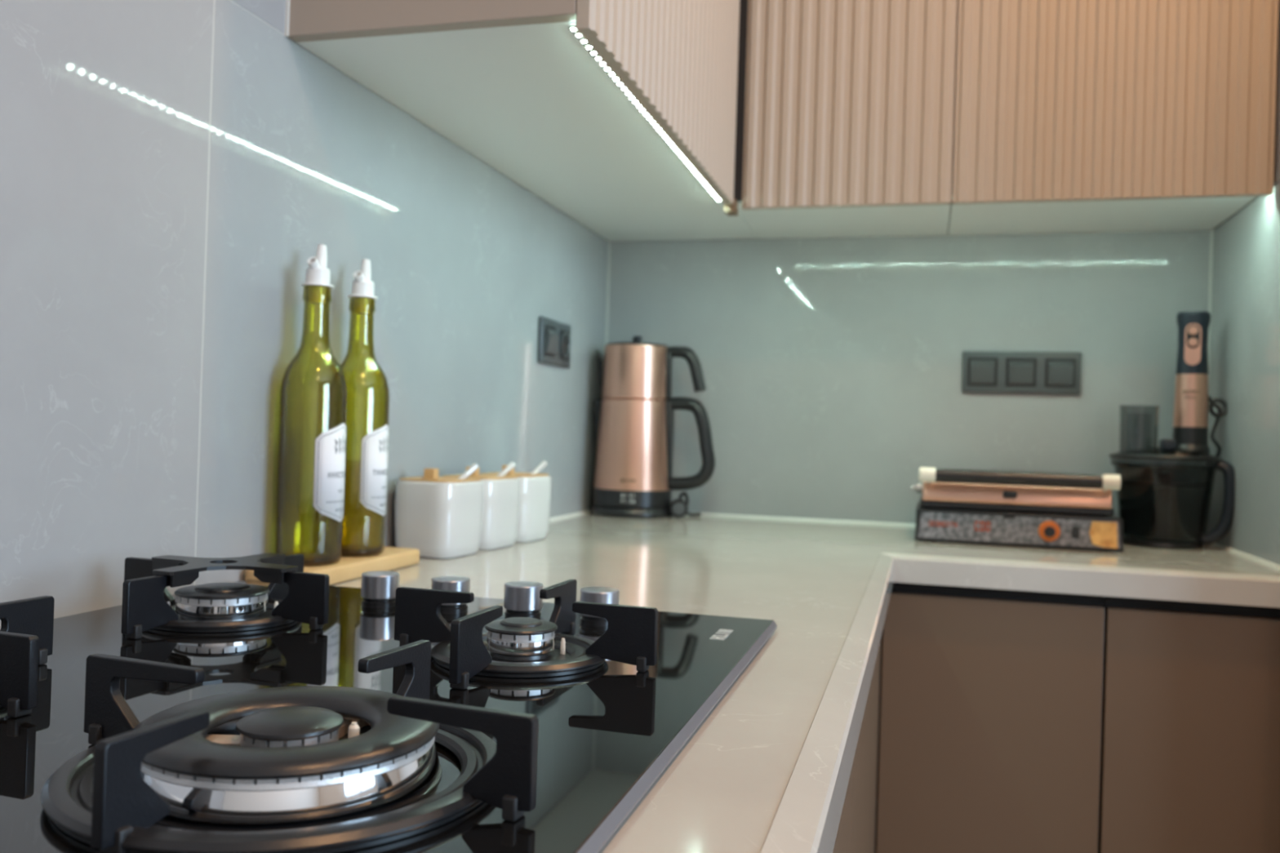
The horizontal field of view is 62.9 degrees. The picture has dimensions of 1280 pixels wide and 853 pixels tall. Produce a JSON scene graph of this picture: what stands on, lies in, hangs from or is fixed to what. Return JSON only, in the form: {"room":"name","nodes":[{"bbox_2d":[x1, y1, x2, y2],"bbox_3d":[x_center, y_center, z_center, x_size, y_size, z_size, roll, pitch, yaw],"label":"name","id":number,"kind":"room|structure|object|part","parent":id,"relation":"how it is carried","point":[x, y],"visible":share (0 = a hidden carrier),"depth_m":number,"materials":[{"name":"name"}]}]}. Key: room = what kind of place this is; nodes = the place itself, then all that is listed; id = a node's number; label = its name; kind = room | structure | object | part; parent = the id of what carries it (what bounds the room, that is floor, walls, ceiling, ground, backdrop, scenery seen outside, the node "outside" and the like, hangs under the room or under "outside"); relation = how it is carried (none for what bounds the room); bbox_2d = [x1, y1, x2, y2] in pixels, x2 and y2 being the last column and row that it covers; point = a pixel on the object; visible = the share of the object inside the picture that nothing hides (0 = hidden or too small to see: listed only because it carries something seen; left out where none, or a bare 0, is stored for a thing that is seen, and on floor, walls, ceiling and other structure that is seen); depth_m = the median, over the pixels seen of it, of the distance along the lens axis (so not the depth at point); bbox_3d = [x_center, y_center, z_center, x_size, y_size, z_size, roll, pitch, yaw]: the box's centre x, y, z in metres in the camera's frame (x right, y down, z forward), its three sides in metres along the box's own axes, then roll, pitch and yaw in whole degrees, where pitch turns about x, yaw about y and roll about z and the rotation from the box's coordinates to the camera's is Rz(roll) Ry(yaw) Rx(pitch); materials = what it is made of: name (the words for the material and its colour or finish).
{"room":"kitchen","nodes":[
{"label":"kitchen","id":0,"kind":"room"},
{"bbox_2d":[0,0,608,629],"bbox_3d":[-0.594,-0.210,0.491,0.100,2.520,3.800,2,0,15],"label":"wall","id":1,"kind":"structure","parent":0,"point":[172,172],"depth_m":1.02,"materials":[{"name":"grey tile"}]},
{"bbox_2d":[288,0,759,241],"bbox_3d":[-0.043,-0.770,1.613,0.337,0.780,1.162,2,0,15],"label":"upper cabinet","id":2,"kind":"object","parent":1,"relation":"attached to","point":[508,82],"depth_m":1.32,"materials":[{"name":"beige wood"}]},
{"bbox_2d":[284,0,289,36],"bbox_3d":[-0.357,-0.788,1.097,0.004,0.760,0.004,2,0,15],"label":"trim","id":3,"kind":"structure","parent":2,"relation":"attached to","point":[287,2],"depth_m":1.09,"materials":[{"name":"white plastic"}]},
{"bbox_3d":[-0.202,-0.784,1.064,0.318,0.760,0.018,2,0,15],"label":"panel","id":4,"kind":"part","parent":2,"relation":"part of","materials":[{"name":"beige wood"}]},
{"bbox_3d":[0.034,-0.393,1.415,0.008,0.002,0.769,2,0,15],"label":"led strip","id":5,"kind":"part","parent":2,"relation":"part of","materials":[{"name":"white plastic"}]},
{"bbox_3d":[0.059,-0.768,1.386,0.014,0.780,0.778,2,0,15],"label":"door","id":6,"kind":"part","parent":2,"relation":"part of","materials":[{"name":"beige paint"}]},
{"bbox_2d":[537,315,571,368],"bbox_3d":[-0.150,-0.151,1.898,0.018,0.081,0.156,2,0,15],"label":"wall socket","id":7,"kind":"object","parent":1,"relation":"attached to","point":[553,336],"visible":1,"depth_m":1.87,"materials":[{"name":"grey plastic"}]},
{"bbox_2d":[560,332,570,358],"bbox_3d":[-0.138,-0.150,1.936,0.004,0.049,0.049,2,0,15],"label":"socket","id":8,"kind":"object","parent":7,"relation":"attached to","point":[565,337],"depth_m":1.94,"materials":[{"name":"black plastic"}]},
{"bbox_2d":[549,510,590,521],"bbox_3d":[-0.424,0.157,0.958,0.008,0.008,2.600,2,0,15],"label":"trim","id":9,"kind":"structure","parent":1,"relation":"attached to","point":[587,511],"depth_m":2.00,"materials":[{"name":"white plastic"}]},
{"bbox_2d":[604,240,610,345],"bbox_3d":[-0.073,-0.108,2.212,0.006,0.569,0.006,2,0,-7],"label":"trim","id":10,"kind":"structure","parent":1,"relation":"attached to","point":[609,242],"depth_m":2.21,"materials":[{"name":"grey tile"}]},
{"bbox_2d":[608,227,1214,852],"bbox_3d":[1.503,-0.136,1.837,3.260,2.520,0.100,2,0,15],"label":"wall","id":11,"kind":"structure","parent":0,"point":[832,367],"depth_m":2.06,"materials":[{"name":"grey tile"}]},
{"bbox_2d":[688,511,915,526],"bbox_3d":[0.473,0.192,2.059,1.155,0.008,0.008,2,0,15],"label":"trim","id":12,"kind":"structure","parent":11,"relation":"attached to","point":[702,513],"depth_m":2.09,"materials":[{"name":"white plastic"}]},
{"bbox_2d":[737,0,957,238],"bbox_3d":[0.386,-0.754,1.911,0.367,0.780,0.361,2,0,15],"label":"upper cabinet","id":13,"kind":"object","parent":11,"relation":"attached to","point":[849,108],"visible":0.97,"depth_m":1.74,"materials":[{"name":"brown wood"}]},
{"bbox_2d":[724,198,738,216],"bbox_3d":[0.155,-0.373,1.779,0.018,0.022,0.034,2,0,15],"label":"trim","id":14,"kind":"structure","parent":13,"relation":"attached to","point":[730,210],"depth_m":1.76,"materials":[{"name":"brown metal"}]},
{"bbox_2d":[733,0,748,201],"bbox_3d":[0.175,-0.766,1.790,0.022,0.762,0.015,2,0,15],"label":"trim","id":15,"kind":"structure","parent":13,"relation":"attached to","point":[743,22],"depth_m":1.78,"materials":[{"name":"black metal"}]},
{"bbox_3d":[0.376,-0.389,1.917,0.367,0.018,0.343,2,0,15],"label":"panel","id":16,"kind":"part","parent":13,"relation":"part of","materials":[{"name":"white"}]},
{"bbox_2d":[961,351,1081,394],"bbox_3d":[0.723,-0.102,1.987,0.212,0.080,0.018,2,0,15],"label":"power outlet","id":17,"kind":"object","parent":11,"relation":"attached to","point":[983,371],"visible":1,"depth_m":1.98,"materials":[{"name":"grey plastic"}]},
{"bbox_2d":[948,0,1278,235],"bbox_3d":[0.786,-0.742,1.801,0.462,0.780,0.361,2,0,15],"label":"upper cabinet","id":18,"kind":"object","parent":11,"relation":"attached to","point":[1071,116],"visible":1,"depth_m":1.64,"materials":[{"name":"brown wood"}]},
{"bbox_3d":[0.778,-0.377,1.808,0.461,0.018,0.343,2,0,15],"label":"panel","id":19,"kind":"part","parent":18,"relation":"part of","materials":[{"name":"white"}]},
{"bbox_2d":[1206,0,1279,565],"bbox_3d":[1.001,-0.153,1.581,0.095,2.520,0.678,2,0,15],"label":"wall","id":20,"kind":"structure","parent":0,"point":[1245,351],"depth_m":1.67,"materials":[{"name":"grey paint"}]},
{"bbox_2d":[1207,230,1213,404],"bbox_3d":[1.037,-0.074,1.909,0.006,0.569,0.006,2,0,-7],"label":"trim","id":21,"kind":"structure","parent":20,"relation":"attached to","point":[1211,264],"depth_m":1.91,"materials":[{"name":"grey tile"}]},
{"bbox_2d":[1210,542,1279,569],"bbox_3d":[0.956,0.205,1.644,0.008,0.008,0.550,2,0,15],"label":"trim","id":22,"kind":"structure","parent":20,"relation":"attached to","point":[1236,552],"depth_m":1.64,"materials":[{"name":"white plastic"}]},
{"bbox_3d":[0.968,1.122,-0.005,3.450,0.050,3.900,2,0,15],"label":"floor","id":23,"kind":"structure","parent":0,"visible":0},
{"bbox_2d":[832,764,853,852],"bbox_3d":[-0.196,0.634,0.681,0.592,0.860,0.698,2,0,15],"label":"base cabinet","id":24,"kind":"object","parent":23,"relation":"on","point":[842,842],"visible":0.02,"depth_m":0.87,"materials":[{"name":"brown"}]},
{"bbox_2d":[850,640,880,852],"bbox_3d":[-0.023,0.643,1.316,0.592,0.860,0.613,2,0,15],"label":"base cabinet","id":25,"kind":"object","parent":23,"relation":"on","point":[865,758],"visible":0.08,"depth_m":1.22,"materials":[{"name":"brown"}]},
{"bbox_2d":[875,582,1104,852],"bbox_3d":[0.560,0.664,1.747,0.302,0.860,0.521,2,0,15],"label":"base cabinet","id":26,"kind":"object","parent":23,"relation":"on","point":[991,709],"visible":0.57,"depth_m":1.50,"materials":[{"name":"brown wood"}]},
{"bbox_2d":[1097,595,1279,852],"bbox_3d":[0.824,0.672,1.675,0.245,0.860,0.521,2,0,15],"label":"base cabinet","id":27,"kind":"object","parent":23,"relation":"on","point":[1190,740],"visible":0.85,"depth_m":1.43,"materials":[{"name":"brown wood"}]},
{"bbox_3d":[-0.384,0.624,-0.008,0.592,0.860,0.728,2,0,15],"label":"base cabinet","id":28,"kind":"object","parent":23,"relation":"on","visible":0},
{"bbox_2d":[330,512,1279,852],"bbox_3d":[0.131,0.194,0.806,1.154,0.040,2.600,2,0,15],"label":"countertop","id":29,"kind":"structure","parent":28,"relation":"on","point":[768,769],"depth_m":1.12,"materials":[{"name":"stone"}]},
{"bbox_2d":[244,546,419,585],"bbox_3d":[-0.330,0.153,1.150,0.077,0.018,0.244,2,0,15],"label":"wooden board","id":30,"kind":"object","parent":29,"relation":"on","point":[348,568],"visible":0.51,"depth_m":1.15,"materials":[{"name":"brown wood"}]},
{"bbox_2d":[275,244,346,566],"bbox_3d":[-0.343,-0.024,1.098,0.068,0.336,0.067,2,0,10],"label":"glass bottle","id":31,"kind":"object","parent":30,"relation":"on","point":[331,445],"visible":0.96,"depth_m":1.08,"materials":[{"name":"green glass"}]},
{"bbox_3d":[-0.337,-0.174,1.103,0.014,0.035,0.015,2,0,10],"label":"spout","id":32,"kind":"part","parent":31,"relation":"part of","materials":[{"name":"white plastic"}]},
{"bbox_2d":[323,258,389,556],"bbox_3d":[-0.319,-0.023,1.186,0.068,0.336,0.067,2,0,10],"label":"glass bottle","id":33,"kind":"object","parent":30,"relation":"on","point":[375,445],"visible":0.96,"depth_m":1.17,"materials":[{"name":"glass"}]},
{"bbox_3d":[-0.313,-0.173,1.191,0.014,0.035,0.015,2,0,10],"label":"spout","id":34,"kind":"part","parent":33,"relation":"part of","materials":[{"name":"white plastic"}]},
{"bbox_2d":[0,570,777,852],"bbox_3d":[-0.228,0.143,0.611,0.520,0.038,0.720,2,0,15],"label":"gas hob","id":35,"kind":"object","parent":29,"relation":"in","point":[295,736],"visible":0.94,"depth_m":0.52,"materials":[{"name":"black glass"}]},
{"bbox_2d":[0,595,54,717],"bbox_3d":[-0.403,0.126,0.567,0.141,0.042,0.141,2,0,-26],"label":"support","id":36,"kind":"object","parent":35,"relation":"on","point":[27,625],"visible":1,"depth_m":0.54,"materials":[{"name":"black metal"}]},
{"bbox_3d":[-0.339,0.126,0.546,0.060,0.038,0.006,2,0,19],"label":"support plate","id":37,"kind":"part","parent":36,"relation":"part of","materials":[{"name":"black metal"}]},
{"bbox_3d":[-0.381,0.125,0.630,0.006,0.038,0.060,2,0,19],"label":"support plate","id":38,"kind":"part","parent":36,"relation":"part of","materials":[{"name":"black metal"}]},
{"bbox_3d":[-0.327,0.147,0.818,0.093,0.006,0.093,2,0,15],"label":"burner","id":39,"kind":"part","parent":35,"relation":"part of","materials":[{"name":"silver metal"}]},
{"bbox_2d":[120,553,329,639],"bbox_3d":[-0.326,0.130,0.818,0.140,0.042,0.140,2,0,-26],"label":"support","id":40,"kind":"object","parent":35,"relation":"on","point":[303,597],"visible":0.76,"depth_m":0.78,"materials":[{"name":"black metal"}]},
{"bbox_3d":[-0.348,0.127,0.755,0.006,0.038,0.059,2,0,19],"label":"support plate","id":41,"kind":"part","parent":40,"relation":"part of","materials":[{"name":"black metal"}]},
{"bbox_3d":[-0.389,0.126,0.840,0.059,0.038,0.006,2,0,19],"label":"support plate","id":42,"kind":"part","parent":40,"relation":"part of","materials":[{"name":"black metal"}]},
{"bbox_2d":[151,553,297,587],"bbox_3d":[-0.326,0.112,0.818,0.101,0.012,0.101,2,0,-26],"label":"grate","id":43,"kind":"object","parent":40,"relation":"on","point":[267,567],"visible":1,"depth_m":0.80,"materials":[{"name":"black metal"}]},
{"bbox_3d":[-0.326,0.107,0.818,0.101,0.003,0.101,2,0,-26],"label":"star plate","id":44,"kind":"part","parent":43,"relation":"part of","materials":[{"name":"black metal"}]},
{"bbox_3d":[-0.304,0.129,0.881,0.006,0.038,0.059,2,0,19],"label":"support plate","id":45,"kind":"part","parent":40,"relation":"part of","materials":[{"name":"black metal"}]},
{"bbox_3d":[-0.263,0.130,0.796,0.059,0.038,0.006,2,0,19],"label":"support plate","id":46,"kind":"part","parent":40,"relation":"part of","materials":[{"name":"black metal"}]},
{"bbox_3d":[-0.153,0.139,0.459,0.045,0.015,0.045,2,0,15],"label":"crown","id":47,"kind":"part","parent":35,"relation":"part of","materials":[{"name":"silver metal"}]},
{"bbox_2d":[40,640,538,852],"bbox_3d":[-0.153,0.133,0.459,0.189,0.042,0.189,2,0,-29],"label":"support","id":48,"kind":"object","parent":35,"relation":"on","point":[100,797],"visible":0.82,"depth_m":0.41,"materials":[{"name":"black metal"}]},
{"bbox_3d":[-0.232,0.129,0.489,0.068,0.038,0.006,2,0,21],"label":"support plate","id":49,"kind":"part","parent":48,"relation":"part of","materials":[{"name":"black metal"}]},
{"bbox_3d":[-0.180,0.130,0.388,0.006,0.038,0.050,2,0,21],"label":"support plate","id":50,"kind":"part","parent":48,"relation":"part of","materials":[{"name":"black metal"}]},
{"bbox_3d":[-0.125,0.133,0.533,0.006,0.038,0.058,2,0,21],"label":"support plate","id":51,"kind":"part","parent":48,"relation":"part of","materials":[{"name":"black metal"}]},
{"bbox_3d":[-0.074,0.134,0.428,0.069,0.038,0.006,2,0,21],"label":"support plate","id":52,"kind":"part","parent":48,"relation":"part of","materials":[{"name":"black metal"}]},
{"bbox_3d":[-0.154,0.152,0.459,0.132,0.004,0.132,2,0,15],"label":"burner","id":53,"kind":"part","parent":35,"relation":"part of","materials":[{"name":"silver metal"}]},
{"bbox_3d":[-0.224,0.136,0.902,0.032,0.021,0.032,2,0,15],"label":"knob","id":54,"kind":"part","parent":35,"relation":"part of","materials":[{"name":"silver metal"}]},
{"bbox_3d":[-0.160,0.138,0.884,0.032,0.021,0.032,2,0,15],"label":"knob","id":55,"kind":"part","parent":35,"relation":"part of","materials":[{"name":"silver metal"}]},
{"bbox_3d":[-0.097,0.140,0.867,0.032,0.021,0.032,2,0,15],"label":"knob","id":56,"kind":"part","parent":35,"relation":"part of","materials":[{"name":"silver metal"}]},
{"bbox_2d":[394,579,657,689],"bbox_3d":[-0.081,0.137,0.710,0.141,0.042,0.147,2,0,-27],"label":"support","id":57,"kind":"object","parent":35,"relation":"on","point":[630,637],"visible":0.86,"depth_m":0.69,"materials":[{"name":"black metal"}]},
{"bbox_3d":[-0.144,0.133,0.730,0.058,0.038,0.006,2,0,17],"label":"support plate","id":58,"kind":"part","parent":57,"relation":"part of","materials":[{"name":"black metal"}]},
{"bbox_3d":[-0.101,0.134,0.645,0.006,0.038,0.062,2,0,17],"label":"support plate","id":59,"kind":"part","parent":57,"relation":"part of","materials":[{"name":"black metal"}]},
{"bbox_3d":[-0.061,0.136,0.776,0.006,0.038,0.062,2,0,17],"label":"support plate","id":60,"kind":"part","parent":57,"relation":"part of","materials":[{"name":"black metal"}]},
{"bbox_3d":[-0.017,0.137,0.691,0.058,0.038,0.006,2,0,17],"label":"support plate","id":61,"kind":"part","parent":57,"relation":"part of","materials":[{"name":"black metal"}]},
{"bbox_3d":[-0.081,0.154,0.710,0.072,0.006,0.072,2,0,15],"label":"burner","id":62,"kind":"part","parent":35,"relation":"part of","materials":[{"name":"silver metal"}]},
{"bbox_3d":[-0.033,0.142,0.850,0.032,0.021,0.032,2,0,15],"label":"knob","id":63,"kind":"part","parent":35,"relation":"part of","materials":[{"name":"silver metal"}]},
{"bbox_2d":[709,629,733,639],"bbox_3d":[0.064,0.163,0.817,0.011,0.001,0.041,2,0,15],"label":"print","id":64,"kind":"object","parent":35,"relation":"on","point":[714,634],"depth_m":0.82,"materials":[{"name":"grey paint"}]},
{"bbox_2d":[394,463,483,559],"bbox_3d":[-0.260,0.106,1.357,0.091,0.118,0.109,2,0,19],"label":"spice jar","id":65,"kind":"object","parent":29,"relation":"on","point":[441,517],"visible":0.98,"depth_m":1.31,"materials":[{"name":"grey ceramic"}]},
{"bbox_3d":[-0.268,0.060,1.341,0.015,0.013,0.013,2,0,19],"label":"lid knob","id":66,"kind":"part","parent":65,"relation":"part of","materials":[{"name":"brown wood"}]},
{"bbox_3d":[-0.258,0.070,1.357,0.083,0.005,0.099,2,0,19],"label":"lid","id":67,"kind":"part","parent":65,"relation":"part of","materials":[{"name":"brown wood"}]},
{"bbox_2d":[443,462,519,550],"bbox_3d":[-0.224,0.108,1.463,0.091,0.118,0.109,2,0,19],"label":"spice jar","id":68,"kind":"object","parent":29,"relation":"on","point":[501,491],"visible":0.58,"depth_m":1.43,"materials":[{"name":"white ceramic"}]},
{"bbox_3d":[-0.232,0.062,1.448,0.015,0.013,0.013,2,0,19],"label":"lid knob","id":69,"kind":"part","parent":68,"relation":"part of","materials":[{"name":"brown wood"}]},
{"bbox_3d":[-0.223,0.072,1.464,0.083,0.005,0.099,2,0,19],"label":"lid","id":70,"kind":"part","parent":68,"relation":"part of","materials":[{"name":"brown wood"}]},
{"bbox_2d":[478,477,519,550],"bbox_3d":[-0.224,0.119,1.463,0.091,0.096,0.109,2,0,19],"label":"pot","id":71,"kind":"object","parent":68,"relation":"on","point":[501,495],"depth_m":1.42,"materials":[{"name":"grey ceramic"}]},
{"bbox_2d":[481,460,551,542],"bbox_3d":[-0.188,0.110,1.570,0.091,0.118,0.109,2,0,19],"label":"spice jar","id":72,"kind":"object","parent":29,"relation":"on","point":[535,488],"visible":0.58,"depth_m":1.54,"materials":[{"name":"white ceramic"}]},
{"bbox_3d":[-0.196,0.064,1.555,0.015,0.013,0.013,2,0,19],"label":"lid knob","id":73,"kind":"part","parent":72,"relation":"part of","materials":[{"name":"brown wood"}]},
{"bbox_3d":[-0.187,0.074,1.570,0.083,0.005,0.099,2,0,19],"label":"lid","id":74,"kind":"part","parent":72,"relation":"part of","materials":[{"name":"brown wood"}]},
{"bbox_2d":[515,475,551,542],"bbox_3d":[-0.188,0.121,1.570,0.091,0.096,0.109,2,0,19],"label":"pot","id":75,"kind":"object","parent":72,"relation":"on","point":[535,491],"depth_m":1.53,"materials":[{"name":"grey ceramic"}]},
{"bbox_2d":[590,396,715,518],"bbox_3d":[0.027,0.059,2.088,0.250,0.239,0.166,2,0,15],"label":"electric kettle","id":76,"kind":"object","parent":29,"relation":"on","point":[633,478],"visible":0.98,"depth_m":2.04,"materials":[{"name":"pink metal"}]},
{"bbox_3d":[-0.080,-0.006,2.118,0.023,0.092,0.032,2,0,15],"label":"spout","id":77,"kind":"part","parent":76,"relation":"part of","materials":[{"name":"black plastic"}]},
{"bbox_2d":[620,478,634,482],"bbox_3d":[-0.023,0.105,2.022,0.029,0.007,0.001,2,-3,3],"label":"print","id":78,"kind":"object","parent":76,"relation":"on","point":[620,478],"depth_m":2.02},
{"bbox_2d":[621,493,635,503],"bbox_3d":[-0.023,0.139,2.020,0.026,0.018,0.001,2,0,3],"label":"print","id":79,"kind":"object","parent":76,"relation":"on","point":[621,494],"depth_m":2.02},
{"bbox_2d":[595,335,706,400],"bbox_3d":[0.022,-0.117,2.092,0.228,0.128,0.134,2,0,15],"label":"teapot","id":80,"kind":"object","parent":76,"relation":"on","point":[635,369],"visible":0.89,"depth_m":2.05,"materials":[{"name":"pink metal"}]},
{"bbox_3d":[-0.076,-0.109,2.118,0.026,0.093,0.026,2,0,15],"label":"spout","id":81,"kind":"part","parent":80,"relation":"part of","materials":[{"name":"black plastic"}]},
{"bbox_3d":[-0.006,-0.171,2.100,0.124,0.022,0.124,2,0,15],"label":"lid","id":82,"kind":"part","parent":80,"relation":"part of","materials":[{"name":"black plastic"}]},
{"bbox_3d":[0.091,-0.113,2.073,0.086,0.091,0.024,2,0,15],"label":"handle","id":83,"kind":"part","parent":80,"relation":"part of","materials":[{"name":"black plastic"}]},
{"bbox_3d":[0.099,0.035,2.068,0.104,0.187,0.028,2,0,15],"label":"handle","id":84,"kind":"part","parent":76,"relation":"part of","materials":[{"name":"black plastic"}]},
{"bbox_2d":[669,491,701,518],"bbox_3d":[0.088,0.156,2.087,0.041,0.050,0.086,2,0,29],"label":"plug","id":85,"kind":"object","parent":29,"relation":"on","point":[678,508],"visible":1,"depth_m":2.05,"materials":[{"name":"black plastic"}]},
{"bbox_2d":[911,466,1124,551],"bbox_3d":[0.636,0.135,1.798,0.328,0.124,0.277,2,0,15],"label":"grill","id":86,"kind":"object","parent":29,"relation":"on","point":[1060,510],"visible":1,"depth_m":1.69,"materials":[{"name":"multicoloured metal"}]},
{"bbox_3d":[0.470,0.103,1.775,0.018,0.017,0.017,2,0,15],"label":"hinge knob","id":87,"kind":"part","parent":86,"relation":"part of","materials":[{"name":"silver metal"}]},
{"bbox_3d":[0.470,0.079,1.713,0.026,0.024,0.024,2,0,15],"label":"handle","id":88,"kind":"part","parent":86,"relation":"part of","materials":[{"name":"beige plastic"}]},
{"bbox_3d":[0.641,0.134,1.816,0.299,0.012,0.230,2,0,15],"label":"lid","id":89,"kind":"part","parent":86,"relation":"part of","materials":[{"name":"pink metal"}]},
{"bbox_3d":[0.612,0.167,1.697,0.321,0.053,0.007,2,0,15],"label":"frame","id":90,"kind":"part","parent":86,"relation":"part of","materials":[{"name":"black plastic"}]},
{"bbox_3d":[0.611,0.167,1.693,0.309,0.043,0.002,2,0,15],"label":"panel","id":91,"kind":"part","parent":86,"relation":"part of","materials":[{"name":"grey metal"}]},
{"bbox_3d":[0.656,0.168,1.676,0.033,0.033,0.008,2,0,15],"label":"thermostat knob","id":92,"kind":"part","parent":86,"relation":"part of","materials":[{"name":"orange plastic"}]},
{"bbox_3d":[0.655,0.168,1.669,0.018,0.018,0.005,2,0,15],"label":"knob","id":93,"kind":"part","parent":86,"relation":"part of","materials":[{"name":"black plastic"}]},
{"bbox_2d":[1071,526,1079,537],"bbox_3d":[0.695,0.168,1.668,0.011,0.018,0.004,2,0,15],"label":"rocker switch","id":94,"kind":"object","parent":86,"relation":"attached to","point":[1075,530],"depth_m":1.67,"materials":[{"name":"black plastic"}]},
{"bbox_3d":[0.738,0.087,1.640,0.026,0.024,0.024,2,0,15],"label":"handle","id":95,"kind":"part","parent":86,"relation":"part of","materials":[{"name":"beige plastic"}]},
{"bbox_2d":[1108,311,1235,549],"bbox_3d":[0.912,0.003,1.798,0.192,0.404,0.175,2,0,15],"label":"food processor","id":96,"kind":"object","parent":29,"relation":"on","point":[1164,496],"visible":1,"depth_m":1.75,"materials":[{"name":"black plastic"}]},
{"bbox_2d":[1108,404,1222,549],"bbox_3d":[0.902,0.085,1.800,0.175,0.240,0.175,2,0,15],"label":"bowl","id":97,"kind":"object","parent":96,"relation":"on","point":[1164,496],"depth_m":1.74,"materials":[{"name":"plastic"}]},
{"bbox_2d":[1182,390,1199,399],"bbox_3d":[0.937,-0.054,1.778,0.024,0.015,0.001,2,-2,28],"label":"print","id":98,"kind":"object","parent":96,"relation":"attached to","point":[1183,390],"depth_m":1.78},
{"bbox_3d":[0.942,-0.140,1.782,0.025,0.072,0.004,2,0,27],"label":"button panel","id":99,"kind":"part","parent":96,"relation":"part of","materials":[{"name":"plastic"}]},
{"bbox_3d":[0.966,0.127,1.751,0.058,0.145,0.029,2,0,35],"label":"handle","id":100,"kind":"part","parent":96,"relation":"part of","materials":[{"name":"black plastic"}]}
]}

